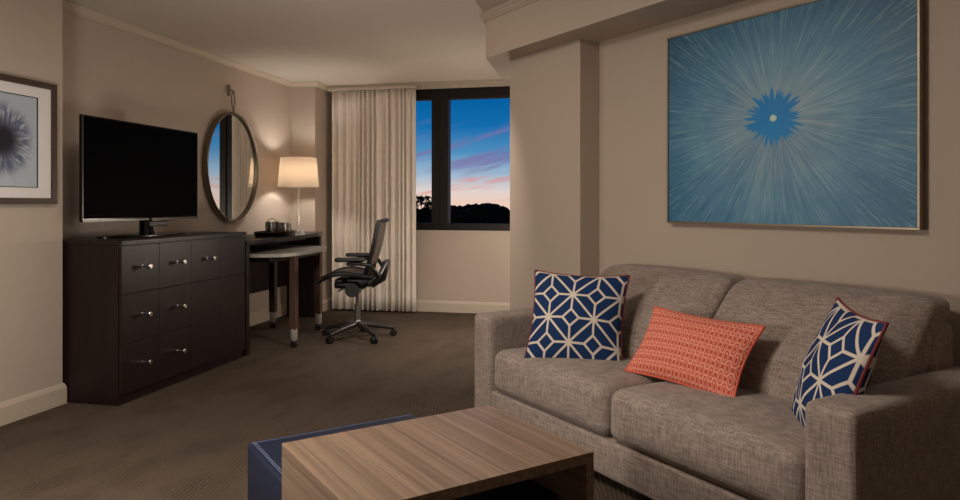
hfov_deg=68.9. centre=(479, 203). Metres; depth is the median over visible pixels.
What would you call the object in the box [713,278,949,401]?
cushion
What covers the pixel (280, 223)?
metal cup
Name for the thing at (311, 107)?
wall pier
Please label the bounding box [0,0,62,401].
wall
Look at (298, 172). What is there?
table lamp
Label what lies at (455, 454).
coffee table
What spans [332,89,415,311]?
drape
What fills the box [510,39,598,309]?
wall column
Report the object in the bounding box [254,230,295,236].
serving tray
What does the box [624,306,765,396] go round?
throw pillow
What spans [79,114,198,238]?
television
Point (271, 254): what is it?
table
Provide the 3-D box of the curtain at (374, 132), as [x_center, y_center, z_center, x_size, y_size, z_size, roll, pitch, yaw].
[-0.492,-0.075,7.443,2.400,2.450,0.070,0,0,12]
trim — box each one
[63,0,509,92]
[479,0,537,24]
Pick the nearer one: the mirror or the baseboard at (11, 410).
the baseboard at (11, 410)
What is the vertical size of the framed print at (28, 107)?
0.686 m
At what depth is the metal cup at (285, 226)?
6.19 m
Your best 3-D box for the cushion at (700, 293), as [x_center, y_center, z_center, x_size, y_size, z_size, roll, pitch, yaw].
[0.866,0.565,3.583,0.490,0.460,0.879,0,0,-31]
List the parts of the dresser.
drawer, drawer, drawer, knob, knob, knob, drawer, drawer, drawer, knob, knob, knob, drawer, door, drawer, door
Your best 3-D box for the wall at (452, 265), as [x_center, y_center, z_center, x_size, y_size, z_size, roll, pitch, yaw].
[-0.277,-0.065,7.633,2.820,2.470,0.150,0,0,12]
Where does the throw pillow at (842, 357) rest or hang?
on the sofa
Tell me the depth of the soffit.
4.10 m
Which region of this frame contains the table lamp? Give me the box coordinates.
[277,157,318,232]
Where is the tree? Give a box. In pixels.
[416,195,431,222]
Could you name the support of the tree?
on the ground
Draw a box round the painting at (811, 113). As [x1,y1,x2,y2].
[667,0,924,229]
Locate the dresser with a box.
[63,231,245,405]
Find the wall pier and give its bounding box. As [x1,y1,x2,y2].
[291,87,331,299]
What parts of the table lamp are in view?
lamp shade, stem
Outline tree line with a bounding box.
[416,203,509,222]
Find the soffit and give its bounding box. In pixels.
[486,0,744,77]
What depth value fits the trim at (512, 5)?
4.57 m
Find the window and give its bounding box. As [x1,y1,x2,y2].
[416,86,509,230]
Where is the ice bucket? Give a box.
[265,218,278,231]
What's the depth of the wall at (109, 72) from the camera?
5.51 m
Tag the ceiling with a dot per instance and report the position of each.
(328, 42)
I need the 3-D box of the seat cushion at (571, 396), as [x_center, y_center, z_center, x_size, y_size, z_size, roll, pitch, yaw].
[0.543,0.865,3.398,0.624,0.266,0.891,1,-1,-31]
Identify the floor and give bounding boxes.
[0,309,651,499]
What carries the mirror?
attached to the wall at (109, 72)
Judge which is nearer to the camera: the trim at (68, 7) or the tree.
the trim at (68, 7)
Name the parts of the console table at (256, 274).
panel, panel, under panel, panel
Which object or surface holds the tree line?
on the ground
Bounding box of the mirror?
[202,85,258,221]
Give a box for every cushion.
[495,347,666,435]
[600,264,744,358]
[611,381,804,499]
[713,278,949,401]
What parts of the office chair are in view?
leg, leg, seat, seat frame, armrest, leg, armrest, frame, leg, backrest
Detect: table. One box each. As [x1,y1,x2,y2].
[243,231,322,355]
[250,245,326,347]
[282,405,593,499]
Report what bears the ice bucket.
on the serving tray
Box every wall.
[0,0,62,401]
[63,11,290,312]
[416,230,509,302]
[599,0,959,366]
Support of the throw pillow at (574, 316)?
on the sofa
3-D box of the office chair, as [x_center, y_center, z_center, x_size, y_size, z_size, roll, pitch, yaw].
[-1.078,0.645,6.126,0.689,1.048,0.672,0,0,-2]
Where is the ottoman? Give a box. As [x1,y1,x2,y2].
[248,414,556,499]
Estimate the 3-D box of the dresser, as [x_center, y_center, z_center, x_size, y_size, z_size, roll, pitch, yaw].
[-2.200,0.692,4.751,0.672,0.957,1.337,0,0,12]
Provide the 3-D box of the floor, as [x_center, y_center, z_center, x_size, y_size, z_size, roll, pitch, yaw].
[0.193,1.230,2.389,6.850,0.120,10.250,0,0,12]
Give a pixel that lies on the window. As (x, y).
(441, 99)
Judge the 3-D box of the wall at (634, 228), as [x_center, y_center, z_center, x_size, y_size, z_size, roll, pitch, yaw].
[1.997,-0.065,2.464,0.120,2.470,4.600,0,0,-33]
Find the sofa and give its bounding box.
[475,264,959,499]
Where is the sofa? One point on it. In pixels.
(899, 438)
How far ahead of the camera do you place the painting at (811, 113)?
3.14 m
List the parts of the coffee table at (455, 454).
panel, panel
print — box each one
[0,73,56,203]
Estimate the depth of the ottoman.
2.47 m
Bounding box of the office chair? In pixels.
[315,218,396,343]
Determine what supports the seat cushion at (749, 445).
on the sofa
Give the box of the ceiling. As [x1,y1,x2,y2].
[64,0,510,85]
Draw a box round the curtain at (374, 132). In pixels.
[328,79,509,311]
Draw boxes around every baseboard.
[0,383,66,425]
[250,297,509,325]
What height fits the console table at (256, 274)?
0.885 m
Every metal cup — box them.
[279,222,282,231]
[282,223,289,231]
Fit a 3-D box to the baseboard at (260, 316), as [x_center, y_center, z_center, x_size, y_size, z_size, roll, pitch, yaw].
[-1.684,1.109,6.490,4.717,0.122,2.009,0,0,-42]
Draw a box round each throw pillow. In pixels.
[524,270,629,360]
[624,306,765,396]
[792,297,888,426]

